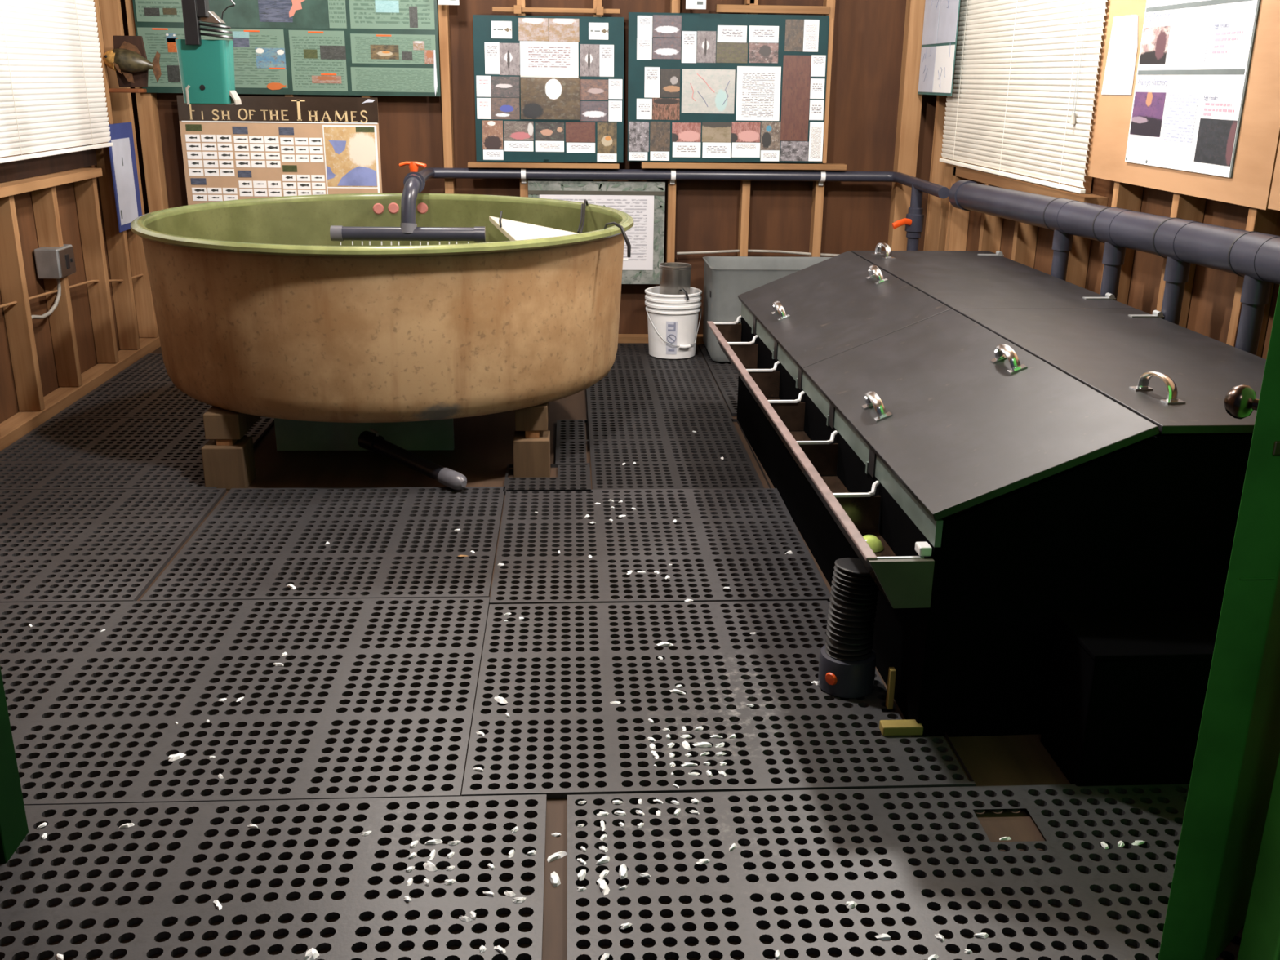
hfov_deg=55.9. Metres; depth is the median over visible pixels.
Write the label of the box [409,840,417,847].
flake
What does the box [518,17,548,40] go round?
photo
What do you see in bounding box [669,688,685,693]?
flake
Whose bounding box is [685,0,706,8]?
card
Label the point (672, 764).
flake
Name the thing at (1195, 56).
poster
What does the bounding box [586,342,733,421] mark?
rubber mat
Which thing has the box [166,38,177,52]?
picture
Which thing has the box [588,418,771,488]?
rubber mat
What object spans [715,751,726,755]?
flake
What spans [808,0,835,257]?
stud
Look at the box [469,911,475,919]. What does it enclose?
flake
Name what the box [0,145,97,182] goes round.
sill
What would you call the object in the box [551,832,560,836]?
flake
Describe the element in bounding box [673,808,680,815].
flake
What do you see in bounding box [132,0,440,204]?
poster
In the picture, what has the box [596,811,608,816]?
flake
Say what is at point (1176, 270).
socket
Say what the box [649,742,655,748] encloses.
flake
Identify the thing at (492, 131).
photo
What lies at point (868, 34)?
wall
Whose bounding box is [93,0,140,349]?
stud
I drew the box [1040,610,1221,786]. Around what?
box
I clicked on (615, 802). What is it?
flake
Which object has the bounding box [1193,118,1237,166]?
photo
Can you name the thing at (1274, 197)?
plywood
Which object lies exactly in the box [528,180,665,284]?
framed piece
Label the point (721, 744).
flake
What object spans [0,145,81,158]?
window
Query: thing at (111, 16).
stud
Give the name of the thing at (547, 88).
photo board
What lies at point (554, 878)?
flake
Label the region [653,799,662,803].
flake
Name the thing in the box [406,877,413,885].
flake
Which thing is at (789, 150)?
photo
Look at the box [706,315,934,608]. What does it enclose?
trough
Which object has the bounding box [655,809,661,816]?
flake
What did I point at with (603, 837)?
flake
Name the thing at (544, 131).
photo
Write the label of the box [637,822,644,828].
flake
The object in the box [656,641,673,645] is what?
flake
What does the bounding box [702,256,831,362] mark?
tank
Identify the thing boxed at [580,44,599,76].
photo
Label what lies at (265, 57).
picture
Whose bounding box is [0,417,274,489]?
rubber mat
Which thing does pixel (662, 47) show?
photo
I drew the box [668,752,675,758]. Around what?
flake
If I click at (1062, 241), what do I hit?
socket
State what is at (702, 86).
photo board
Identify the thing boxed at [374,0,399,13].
picture
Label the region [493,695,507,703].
flake
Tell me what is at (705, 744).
flake
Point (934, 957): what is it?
flake
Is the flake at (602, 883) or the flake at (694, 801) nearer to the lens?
the flake at (602, 883)
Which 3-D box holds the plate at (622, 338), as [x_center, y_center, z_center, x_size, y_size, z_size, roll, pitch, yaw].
[-0.519,-0.763,6.558,4.180,0.044,0.089,0,18,-3]
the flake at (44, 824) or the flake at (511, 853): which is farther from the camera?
the flake at (44, 824)
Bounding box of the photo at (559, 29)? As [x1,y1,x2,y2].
[548,17,579,41]
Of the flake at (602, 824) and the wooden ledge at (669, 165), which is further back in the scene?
the wooden ledge at (669, 165)
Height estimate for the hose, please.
0.310 m
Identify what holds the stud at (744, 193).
attached to the wall at (868, 34)
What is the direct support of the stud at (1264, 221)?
on the plate
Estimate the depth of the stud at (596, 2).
6.00 m
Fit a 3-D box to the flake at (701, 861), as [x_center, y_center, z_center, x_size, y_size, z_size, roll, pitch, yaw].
[0.117,0.699,2.216,0.029,0.004,0.011,-7,20,-21]
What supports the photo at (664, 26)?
attached to the photo board at (702, 86)
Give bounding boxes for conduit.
[0,273,142,308]
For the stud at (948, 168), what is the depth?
6.02 m
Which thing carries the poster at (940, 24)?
attached to the stud at (909, 107)
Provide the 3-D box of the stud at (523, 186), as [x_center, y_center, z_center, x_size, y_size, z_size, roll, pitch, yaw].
[-0.598,-1.932,6.162,0.042,2.418,0.089,0,18,-3]
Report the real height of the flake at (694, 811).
0.004 m
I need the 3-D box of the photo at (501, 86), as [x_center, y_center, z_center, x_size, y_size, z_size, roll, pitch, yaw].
[-0.675,-1.972,6.057,0.142,0.100,0.002,0,15,-3]
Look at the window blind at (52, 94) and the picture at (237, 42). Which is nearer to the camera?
the window blind at (52, 94)
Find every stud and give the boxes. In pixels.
[0,195,44,411]
[31,186,82,386]
[73,177,119,363]
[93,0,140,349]
[98,0,158,337]
[124,0,168,213]
[284,94,297,96]
[361,95,372,97]
[437,0,455,193]
[516,0,528,197]
[592,0,601,181]
[665,0,679,262]
[737,0,758,256]
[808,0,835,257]
[887,0,925,250]
[923,95,947,250]
[937,158,954,250]
[946,160,972,250]
[977,183,1004,253]
[1011,221,1038,268]
[1066,235,1091,288]
[1099,181,1143,305]
[1155,192,1206,328]
[1226,207,1279,357]
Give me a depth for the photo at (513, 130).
6.11 m
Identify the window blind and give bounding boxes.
[0,0,113,163]
[939,0,1107,193]
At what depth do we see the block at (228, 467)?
4.17 m
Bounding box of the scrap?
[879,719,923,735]
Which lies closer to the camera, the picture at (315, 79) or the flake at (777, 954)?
the flake at (777, 954)
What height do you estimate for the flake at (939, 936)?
0.005 m
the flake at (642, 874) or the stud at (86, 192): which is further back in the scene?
the stud at (86, 192)
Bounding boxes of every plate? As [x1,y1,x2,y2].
[0,335,160,451]
[158,333,703,345]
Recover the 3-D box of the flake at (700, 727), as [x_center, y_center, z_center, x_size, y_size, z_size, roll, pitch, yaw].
[0.131,0.548,2.668,0.023,0.004,0.013,-10,21,-29]
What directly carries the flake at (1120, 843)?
on the rubber mat at (737, 889)
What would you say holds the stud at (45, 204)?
attached to the wall at (65, 194)
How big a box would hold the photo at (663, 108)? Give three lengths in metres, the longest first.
0.139 x 0.105 x 0.002 m
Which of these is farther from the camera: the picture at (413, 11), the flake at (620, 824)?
the picture at (413, 11)
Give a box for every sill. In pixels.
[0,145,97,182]
[0,168,102,197]
[953,167,1107,206]
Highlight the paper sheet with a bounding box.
[1101,14,1137,94]
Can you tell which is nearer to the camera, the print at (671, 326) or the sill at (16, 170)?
the sill at (16, 170)
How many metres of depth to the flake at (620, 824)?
2.32 m
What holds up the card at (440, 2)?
hanging from the ceiling
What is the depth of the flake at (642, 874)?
2.17 m
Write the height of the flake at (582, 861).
0.004 m
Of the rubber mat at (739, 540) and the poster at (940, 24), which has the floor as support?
the rubber mat at (739, 540)
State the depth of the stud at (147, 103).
6.09 m
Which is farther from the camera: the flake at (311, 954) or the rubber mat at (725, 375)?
the rubber mat at (725, 375)
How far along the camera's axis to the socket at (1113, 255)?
3.96 m
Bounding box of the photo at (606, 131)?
[597,122,617,153]
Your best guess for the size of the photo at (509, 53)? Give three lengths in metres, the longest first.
0.152 x 0.102 x 0.002 m
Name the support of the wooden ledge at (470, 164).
attached to the stud at (596, 2)
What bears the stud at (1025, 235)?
attached to the wall at (1213, 291)
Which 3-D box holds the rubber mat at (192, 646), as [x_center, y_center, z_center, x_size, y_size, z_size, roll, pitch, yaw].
[-1.194,0.487,2.828,1.618,0.012,0.970,0,18,-3]
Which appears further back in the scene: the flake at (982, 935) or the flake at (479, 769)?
the flake at (479, 769)
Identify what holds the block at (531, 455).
on the floor
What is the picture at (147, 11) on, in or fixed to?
attached to the poster at (340, 47)
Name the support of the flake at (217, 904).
on the rubber mat at (349, 910)
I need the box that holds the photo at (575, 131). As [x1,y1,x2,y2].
[565,122,595,142]
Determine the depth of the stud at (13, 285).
4.80 m
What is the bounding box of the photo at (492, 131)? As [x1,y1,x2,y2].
[482,120,502,149]
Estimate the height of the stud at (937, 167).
2.418 m
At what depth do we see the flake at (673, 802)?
2.39 m
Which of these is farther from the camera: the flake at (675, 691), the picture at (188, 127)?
the picture at (188, 127)
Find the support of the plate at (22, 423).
on the floor
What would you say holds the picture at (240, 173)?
on the poster at (340, 47)
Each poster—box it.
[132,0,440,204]
[917,0,959,95]
[1124,0,1261,177]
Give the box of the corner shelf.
[108,88,146,93]
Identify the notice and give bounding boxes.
[108,122,142,232]
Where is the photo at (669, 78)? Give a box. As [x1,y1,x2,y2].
[660,68,679,97]
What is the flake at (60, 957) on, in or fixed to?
on the rubber mat at (349, 910)
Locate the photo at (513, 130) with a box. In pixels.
[503,120,533,140]
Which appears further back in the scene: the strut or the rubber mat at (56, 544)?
the strut
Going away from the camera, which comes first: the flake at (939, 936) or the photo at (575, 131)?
the flake at (939, 936)
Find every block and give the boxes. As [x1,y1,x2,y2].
[200,436,256,489]
[512,430,550,477]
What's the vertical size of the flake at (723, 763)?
0.004 m
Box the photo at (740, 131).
[731,121,760,142]
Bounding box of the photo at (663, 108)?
[652,97,679,119]
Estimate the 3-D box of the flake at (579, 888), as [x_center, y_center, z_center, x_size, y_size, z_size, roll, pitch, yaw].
[-0.104,0.722,2.138,0.018,0.004,0.011,-6,20,-20]
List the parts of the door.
knob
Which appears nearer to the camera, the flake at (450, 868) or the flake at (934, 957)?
the flake at (934, 957)
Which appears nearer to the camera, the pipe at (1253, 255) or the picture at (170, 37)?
the pipe at (1253, 255)
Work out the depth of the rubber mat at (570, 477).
4.29 m
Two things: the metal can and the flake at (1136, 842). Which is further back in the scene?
the metal can
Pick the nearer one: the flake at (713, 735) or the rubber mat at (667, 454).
the flake at (713, 735)
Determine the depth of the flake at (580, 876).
2.17 m
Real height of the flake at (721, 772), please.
0.004 m
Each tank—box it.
[130,193,633,422]
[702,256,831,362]
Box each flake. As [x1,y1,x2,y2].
[36,822,47,828]
[41,833,47,839]
[55,953,63,959]
[119,822,133,828]
[168,752,186,761]
[213,899,222,910]
[217,773,223,778]
[247,824,257,827]
[273,662,283,666]
[286,583,295,589]
[304,947,319,959]
[360,831,371,835]
[403,896,411,902]
[405,866,414,871]
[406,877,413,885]
[408,852,416,858]
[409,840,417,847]
[422,861,438,871]
[422,878,429,885]
[424,839,442,844]
[429,848,435,860]
[444,879,456,884]
[445,866,454,870]
[447,851,454,857]
[448,840,460,844]
[458,915,471,921]
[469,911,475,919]
[473,767,483,771]
[475,731,484,736]
[479,945,486,952]
[482,891,493,896]
[487,863,494,869]
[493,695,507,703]
[493,945,506,953]
[504,890,515,897]
[507,848,515,857]
[511,826,518,832]
[512,897,525,902]
[526,849,536,854]
[546,850,567,862]
[550,871,560,886]
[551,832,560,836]
[577,800,586,804]
[577,857,586,865]
[577,869,586,880]
[577,886,586,891]
[580,845,586,851]
[595,855,609,864]
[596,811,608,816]
[596,878,609,894]
[599,845,608,852]
[599,869,608,879]
[600,820,605,831]
[600,834,607,840]
[600,952,609,959]
[609,701,621,703]
[612,800,623,804]
[613,810,626,815]
[618,822,624,827]
[618,863,627,879]
[618,884,627,888]
[620,922,632,928]
[635,809,644,815]
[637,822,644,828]
[639,873,650,876]
[647,737,655,741]
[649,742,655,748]
[650,750,658,759]
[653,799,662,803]
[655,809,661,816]
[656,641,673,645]
[666,742,675,747]
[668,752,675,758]
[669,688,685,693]
[669,762,675,767]
[671,800,679,804]
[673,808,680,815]
[680,734,691,737]
[681,740,690,749]
[681,762,697,766]
[688,772,699,775]
[688,809,699,814]
[690,798,698,803]
[692,742,711,747]
[694,725,703,729]
[696,858,710,864]
[700,751,710,755]
[706,769,712,777]
[710,734,722,737]
[714,742,724,747]
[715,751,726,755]
[718,770,726,776]
[720,761,727,765]
[728,843,736,850]
[774,950,780,958]
[845,901,857,908]
[874,933,891,939]
[928,954,938,959]
[934,933,944,941]
[964,949,972,953]
[973,932,988,938]
[999,836,1011,839]
[1100,841,1109,848]
[1117,840,1124,847]
[1131,840,1145,845]
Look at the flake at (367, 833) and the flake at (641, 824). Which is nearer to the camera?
the flake at (367, 833)
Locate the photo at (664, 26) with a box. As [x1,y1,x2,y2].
[653,14,681,37]
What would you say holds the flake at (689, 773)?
on the rubber mat at (714, 646)
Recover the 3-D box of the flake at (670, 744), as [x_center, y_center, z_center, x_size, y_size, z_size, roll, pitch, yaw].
[0.066,0.570,2.602,0.014,0.005,0.022,12,22,30]
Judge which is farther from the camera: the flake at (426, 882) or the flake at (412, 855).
the flake at (412, 855)
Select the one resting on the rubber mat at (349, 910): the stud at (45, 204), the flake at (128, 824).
the flake at (128, 824)
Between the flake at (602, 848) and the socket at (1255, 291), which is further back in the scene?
the socket at (1255, 291)
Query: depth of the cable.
6.45 m
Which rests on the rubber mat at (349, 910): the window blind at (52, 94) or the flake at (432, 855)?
the flake at (432, 855)
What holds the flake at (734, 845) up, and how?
on the rubber mat at (737, 889)
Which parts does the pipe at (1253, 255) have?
drop leg, drop leg, drop leg, drop leg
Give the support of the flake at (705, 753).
on the rubber mat at (714, 646)
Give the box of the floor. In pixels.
[0,346,1244,959]
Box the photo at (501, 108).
[490,97,519,119]
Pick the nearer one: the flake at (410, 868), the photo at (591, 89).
the flake at (410, 868)
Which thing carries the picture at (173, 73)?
attached to the poster at (340, 47)
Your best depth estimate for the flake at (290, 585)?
3.37 m
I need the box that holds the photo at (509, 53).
[499,43,519,75]
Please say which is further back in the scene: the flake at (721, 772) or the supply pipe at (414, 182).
the supply pipe at (414, 182)
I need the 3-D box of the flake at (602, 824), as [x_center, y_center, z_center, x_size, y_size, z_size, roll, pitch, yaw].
[-0.071,0.662,2.320,0.010,0.005,0.036,0,18,-4]
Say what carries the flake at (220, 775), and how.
on the rubber mat at (192, 646)
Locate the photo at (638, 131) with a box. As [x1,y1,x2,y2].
[628,121,648,151]
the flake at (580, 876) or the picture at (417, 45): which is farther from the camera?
the picture at (417, 45)
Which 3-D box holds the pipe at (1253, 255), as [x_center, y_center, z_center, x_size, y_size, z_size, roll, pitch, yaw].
[1.565,-0.423,4.059,0.128,1.032,3.208,-1,18,-4]
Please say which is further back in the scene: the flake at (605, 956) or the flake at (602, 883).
the flake at (602, 883)
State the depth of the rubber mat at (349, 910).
2.16 m
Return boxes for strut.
[744,0,754,4]
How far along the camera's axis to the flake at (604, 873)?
2.18 m
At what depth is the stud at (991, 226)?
5.48 m
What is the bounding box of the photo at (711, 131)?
[702,121,731,142]
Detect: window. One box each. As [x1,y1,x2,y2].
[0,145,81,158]
[962,0,1108,193]
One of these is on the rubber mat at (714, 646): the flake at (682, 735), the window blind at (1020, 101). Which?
the flake at (682, 735)
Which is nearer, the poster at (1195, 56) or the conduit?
the poster at (1195, 56)
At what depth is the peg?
2.75 m
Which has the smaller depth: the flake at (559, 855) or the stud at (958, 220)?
the flake at (559, 855)
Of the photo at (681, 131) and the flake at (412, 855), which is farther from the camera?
the photo at (681, 131)
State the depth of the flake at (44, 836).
2.26 m
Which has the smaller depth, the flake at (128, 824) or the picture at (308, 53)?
the flake at (128, 824)
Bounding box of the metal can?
[658,262,691,300]
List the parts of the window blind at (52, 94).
ladder cord, rail, ladder cord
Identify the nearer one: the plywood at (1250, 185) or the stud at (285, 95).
the plywood at (1250, 185)
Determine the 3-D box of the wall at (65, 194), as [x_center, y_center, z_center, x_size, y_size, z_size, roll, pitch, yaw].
[-2.483,-1.088,3.612,0.040,2.474,5.240,0,18,-3]
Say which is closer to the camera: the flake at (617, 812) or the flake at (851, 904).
the flake at (851, 904)
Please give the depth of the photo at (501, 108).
6.08 m
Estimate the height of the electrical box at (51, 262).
0.275 m
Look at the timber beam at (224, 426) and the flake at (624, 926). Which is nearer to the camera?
the flake at (624, 926)
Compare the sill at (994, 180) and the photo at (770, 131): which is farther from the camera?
the photo at (770, 131)
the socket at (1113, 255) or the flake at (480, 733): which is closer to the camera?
the flake at (480, 733)
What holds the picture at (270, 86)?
attached to the poster at (340, 47)
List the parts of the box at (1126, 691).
lid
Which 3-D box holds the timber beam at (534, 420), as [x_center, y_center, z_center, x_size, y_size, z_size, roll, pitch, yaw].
[-0.422,-0.400,4.887,0.115,0.116,1.235,0,18,-3]
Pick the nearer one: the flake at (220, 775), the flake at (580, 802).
the flake at (580, 802)
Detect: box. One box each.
[31,244,75,319]
[737,242,1266,737]
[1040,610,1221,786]
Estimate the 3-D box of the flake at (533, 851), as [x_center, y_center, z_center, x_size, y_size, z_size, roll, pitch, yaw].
[-0.201,0.688,2.236,0.018,0.004,0.013,0,18,-1]
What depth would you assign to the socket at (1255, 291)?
3.16 m
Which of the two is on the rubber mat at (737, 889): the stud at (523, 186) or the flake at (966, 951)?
the flake at (966, 951)
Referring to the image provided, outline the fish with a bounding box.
[103,35,161,87]
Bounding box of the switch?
[65,253,72,269]
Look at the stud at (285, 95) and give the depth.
6.05 m
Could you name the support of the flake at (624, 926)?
on the rubber mat at (737, 889)
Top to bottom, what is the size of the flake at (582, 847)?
0.003 m
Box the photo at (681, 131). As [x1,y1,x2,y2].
[671,122,701,142]
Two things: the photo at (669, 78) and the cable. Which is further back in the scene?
the cable
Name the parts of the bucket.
wire handle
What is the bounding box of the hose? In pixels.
[817,557,879,697]
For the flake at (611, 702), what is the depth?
2.77 m
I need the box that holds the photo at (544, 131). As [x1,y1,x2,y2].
[534,121,564,140]
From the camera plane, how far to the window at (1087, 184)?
4.47 m
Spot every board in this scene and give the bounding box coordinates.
[274,417,454,450]
[472,14,623,162]
[488,199,631,257]
[627,12,833,163]
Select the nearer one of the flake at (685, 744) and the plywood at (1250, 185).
the flake at (685, 744)
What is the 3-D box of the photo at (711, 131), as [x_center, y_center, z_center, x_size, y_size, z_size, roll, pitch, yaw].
[0.391,-1.778,6.170,0.148,0.098,0.002,0,15,-3]
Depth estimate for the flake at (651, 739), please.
2.62 m
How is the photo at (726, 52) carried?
attached to the photo board at (702, 86)
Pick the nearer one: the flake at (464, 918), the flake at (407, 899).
the flake at (464, 918)
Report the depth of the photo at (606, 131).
6.15 m
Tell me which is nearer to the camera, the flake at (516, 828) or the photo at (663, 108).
the flake at (516, 828)
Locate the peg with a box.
[885,666,896,709]
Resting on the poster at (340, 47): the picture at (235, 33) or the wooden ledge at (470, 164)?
the picture at (235, 33)
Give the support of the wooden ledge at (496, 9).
attached to the stud at (596, 2)
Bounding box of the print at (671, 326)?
[666,322,675,351]
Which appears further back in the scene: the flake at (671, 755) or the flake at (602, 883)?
the flake at (671, 755)
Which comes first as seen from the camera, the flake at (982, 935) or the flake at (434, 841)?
the flake at (982, 935)
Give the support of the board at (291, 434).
on the floor
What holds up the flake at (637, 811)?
on the rubber mat at (737, 889)
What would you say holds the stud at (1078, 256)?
attached to the wall at (1213, 291)
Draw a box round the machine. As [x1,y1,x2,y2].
[175,0,241,104]
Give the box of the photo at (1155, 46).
[1138,25,1170,64]
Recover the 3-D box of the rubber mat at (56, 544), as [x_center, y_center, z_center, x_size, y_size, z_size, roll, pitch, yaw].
[-1.874,0.186,3.702,0.942,0.012,0.942,0,18,-3]
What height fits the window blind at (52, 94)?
1.219 m
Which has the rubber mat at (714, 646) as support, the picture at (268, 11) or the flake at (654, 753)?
the flake at (654, 753)
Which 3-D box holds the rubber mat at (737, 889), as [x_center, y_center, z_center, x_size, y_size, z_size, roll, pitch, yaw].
[0.644,0.778,2.031,1.530,0.012,0.918,0,18,-3]
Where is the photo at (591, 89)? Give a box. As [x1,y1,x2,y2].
[580,79,608,100]
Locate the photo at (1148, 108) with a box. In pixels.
[1129,91,1165,137]
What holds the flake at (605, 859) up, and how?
on the rubber mat at (737, 889)
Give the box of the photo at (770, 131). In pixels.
[760,121,780,150]
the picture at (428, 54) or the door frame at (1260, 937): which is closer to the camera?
the door frame at (1260, 937)
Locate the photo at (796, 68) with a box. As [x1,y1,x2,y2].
[780,55,811,141]
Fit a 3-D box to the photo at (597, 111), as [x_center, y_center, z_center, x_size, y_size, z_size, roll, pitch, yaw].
[-0.232,-1.867,6.111,0.139,0.097,0.002,0,15,-3]
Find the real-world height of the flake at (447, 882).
0.004 m
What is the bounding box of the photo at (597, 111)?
[580,101,608,121]
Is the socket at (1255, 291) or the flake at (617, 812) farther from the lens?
the socket at (1255, 291)
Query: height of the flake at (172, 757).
0.006 m
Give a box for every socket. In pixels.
[1052,229,1073,250]
[1102,241,1125,265]
[1163,256,1191,282]
[1240,275,1271,304]
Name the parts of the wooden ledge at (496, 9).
turn button, turn button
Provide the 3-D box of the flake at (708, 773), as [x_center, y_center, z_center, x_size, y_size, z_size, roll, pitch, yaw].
[0.142,0.605,2.499,0.011,0.004,0.025,-5,19,-16]
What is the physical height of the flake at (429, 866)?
0.007 m
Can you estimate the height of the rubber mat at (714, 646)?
0.012 m
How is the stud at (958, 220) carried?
attached to the wall at (1213, 291)
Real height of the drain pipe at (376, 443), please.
0.139 m
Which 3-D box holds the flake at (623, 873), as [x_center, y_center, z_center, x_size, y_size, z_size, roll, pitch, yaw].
[-0.031,0.706,2.187,0.015,0.007,0.046,-1,19,-5]
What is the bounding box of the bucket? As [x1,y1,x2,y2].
[644,285,702,359]
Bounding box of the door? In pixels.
[1158,286,1279,959]
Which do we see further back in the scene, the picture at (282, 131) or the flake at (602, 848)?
the picture at (282, 131)
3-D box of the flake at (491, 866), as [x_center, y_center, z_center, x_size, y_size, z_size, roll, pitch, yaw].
[-0.271,0.701,2.196,0.009,0.004,0.019,-14,24,-38]
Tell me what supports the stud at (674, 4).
attached to the wall at (868, 34)
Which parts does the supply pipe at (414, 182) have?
valve handle, valve handle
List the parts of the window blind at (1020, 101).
ladder cord, ladder cord, rail, ladder cord, pull cord, pull cord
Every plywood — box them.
[1086,0,1279,209]
[1267,139,1279,210]
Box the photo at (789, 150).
[780,141,808,160]
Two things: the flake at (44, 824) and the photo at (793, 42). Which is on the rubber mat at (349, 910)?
the flake at (44, 824)
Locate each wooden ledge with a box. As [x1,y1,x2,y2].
[467,161,619,168]
[492,4,619,15]
[640,161,846,169]
[715,4,830,14]
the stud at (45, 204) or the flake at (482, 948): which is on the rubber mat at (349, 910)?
the flake at (482, 948)
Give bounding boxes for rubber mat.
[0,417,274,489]
[0,488,226,602]
[0,596,489,805]
[0,794,546,959]
[51,353,264,417]
[140,486,505,600]
[461,600,975,798]
[489,488,831,604]
[503,464,591,494]
[555,419,590,466]
[567,783,1244,959]
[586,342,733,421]
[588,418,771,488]
[697,343,738,416]
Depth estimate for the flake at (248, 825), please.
2.30 m
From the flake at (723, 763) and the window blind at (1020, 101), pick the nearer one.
the flake at (723, 763)
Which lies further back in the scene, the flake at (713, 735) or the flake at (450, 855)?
the flake at (713, 735)
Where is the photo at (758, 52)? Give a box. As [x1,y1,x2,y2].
[748,42,778,62]
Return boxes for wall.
[0,4,139,423]
[120,0,937,333]
[965,177,1279,359]
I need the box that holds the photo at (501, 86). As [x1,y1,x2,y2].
[490,75,519,97]
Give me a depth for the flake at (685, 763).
2.53 m
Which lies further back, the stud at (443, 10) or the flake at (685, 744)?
the stud at (443, 10)
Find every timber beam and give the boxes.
[202,405,261,445]
[515,402,549,437]
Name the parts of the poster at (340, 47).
text panel, text panel, map panel, fish poster, text panel, text panel, map frame, text panel, text panel, text panel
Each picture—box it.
[143,7,159,15]
[162,8,177,14]
[165,33,176,42]
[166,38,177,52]
[166,65,180,82]
[185,124,202,131]
[190,177,206,184]
[231,126,248,133]
[232,31,249,37]
[232,38,249,47]
[237,170,251,177]
[255,47,286,68]
[257,0,293,22]
[266,82,285,89]
[266,146,277,149]
[278,127,293,134]
[282,164,297,172]
[303,48,317,58]
[311,75,341,83]
[320,45,346,59]
[370,44,399,59]
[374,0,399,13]
[401,51,412,60]
[408,6,417,27]
[413,40,424,49]
[424,49,434,63]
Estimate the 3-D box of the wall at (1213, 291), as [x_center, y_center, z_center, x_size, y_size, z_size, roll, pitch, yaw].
[1.760,-1.113,3.859,0.040,2.474,5.240,0,18,-3]
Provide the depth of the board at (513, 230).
4.83 m
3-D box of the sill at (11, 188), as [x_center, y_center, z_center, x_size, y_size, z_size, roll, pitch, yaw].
[-2.390,-0.715,3.442,0.118,0.036,4.370,0,18,-3]
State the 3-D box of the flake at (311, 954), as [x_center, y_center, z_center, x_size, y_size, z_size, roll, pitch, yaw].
[-0.537,0.772,1.968,0.025,0.007,0.028,14,22,34]
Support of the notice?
attached to the stud at (117, 243)
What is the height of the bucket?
0.336 m
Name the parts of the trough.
plate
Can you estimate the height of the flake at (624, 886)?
0.003 m
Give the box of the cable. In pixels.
[676,249,839,256]
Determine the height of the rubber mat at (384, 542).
0.012 m
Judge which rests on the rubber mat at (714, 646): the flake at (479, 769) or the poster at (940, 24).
the flake at (479, 769)
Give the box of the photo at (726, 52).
[715,42,747,62]
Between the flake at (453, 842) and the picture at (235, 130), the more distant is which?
the picture at (235, 130)
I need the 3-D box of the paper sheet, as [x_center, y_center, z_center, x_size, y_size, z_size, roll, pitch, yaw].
[1.620,-1.429,4.066,0.002,0.252,0.235,0,18,-3]
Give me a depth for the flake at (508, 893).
2.12 m
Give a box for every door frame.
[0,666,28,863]
[1236,753,1279,959]
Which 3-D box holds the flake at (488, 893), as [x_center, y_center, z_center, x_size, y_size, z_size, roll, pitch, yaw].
[-0.267,0.726,2.123,0.023,0.004,0.009,6,19,16]
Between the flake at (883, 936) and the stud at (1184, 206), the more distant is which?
the stud at (1184, 206)
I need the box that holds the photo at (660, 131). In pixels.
[649,121,670,151]
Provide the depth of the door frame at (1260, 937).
1.77 m
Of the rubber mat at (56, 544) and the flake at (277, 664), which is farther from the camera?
the rubber mat at (56, 544)
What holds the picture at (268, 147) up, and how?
on the poster at (340, 47)
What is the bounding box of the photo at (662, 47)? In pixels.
[652,37,680,59]
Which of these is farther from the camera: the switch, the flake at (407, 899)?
the switch
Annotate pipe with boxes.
[329,161,949,250]
[357,427,466,490]
[948,179,1279,355]
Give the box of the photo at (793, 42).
[784,19,804,51]
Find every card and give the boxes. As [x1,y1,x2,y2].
[438,0,459,4]
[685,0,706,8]
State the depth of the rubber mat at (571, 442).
4.75 m
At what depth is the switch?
5.15 m
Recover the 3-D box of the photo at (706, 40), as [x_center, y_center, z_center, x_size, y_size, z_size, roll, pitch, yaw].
[0.334,-2.173,6.059,0.095,0.150,0.002,0,15,-3]
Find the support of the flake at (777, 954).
on the rubber mat at (737, 889)
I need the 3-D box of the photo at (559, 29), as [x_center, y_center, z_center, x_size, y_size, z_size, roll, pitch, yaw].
[-0.378,-2.237,6.004,0.151,0.108,0.002,0,15,-3]
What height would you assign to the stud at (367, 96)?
2.418 m
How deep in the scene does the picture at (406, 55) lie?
6.00 m
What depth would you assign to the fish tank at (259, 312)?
4.02 m
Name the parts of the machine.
arm, knob, spout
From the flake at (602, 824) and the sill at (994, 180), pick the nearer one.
the flake at (602, 824)
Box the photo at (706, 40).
[696,31,715,62]
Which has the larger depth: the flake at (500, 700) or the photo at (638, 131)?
the photo at (638, 131)
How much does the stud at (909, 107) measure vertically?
2.418 m
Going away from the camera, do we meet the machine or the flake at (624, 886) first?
the flake at (624, 886)
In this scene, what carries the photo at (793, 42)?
attached to the photo board at (702, 86)
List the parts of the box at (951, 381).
handle, panel, rail, sloping lid, handle, handle, handle, sloping lid, lid, handle, panel, lid, handle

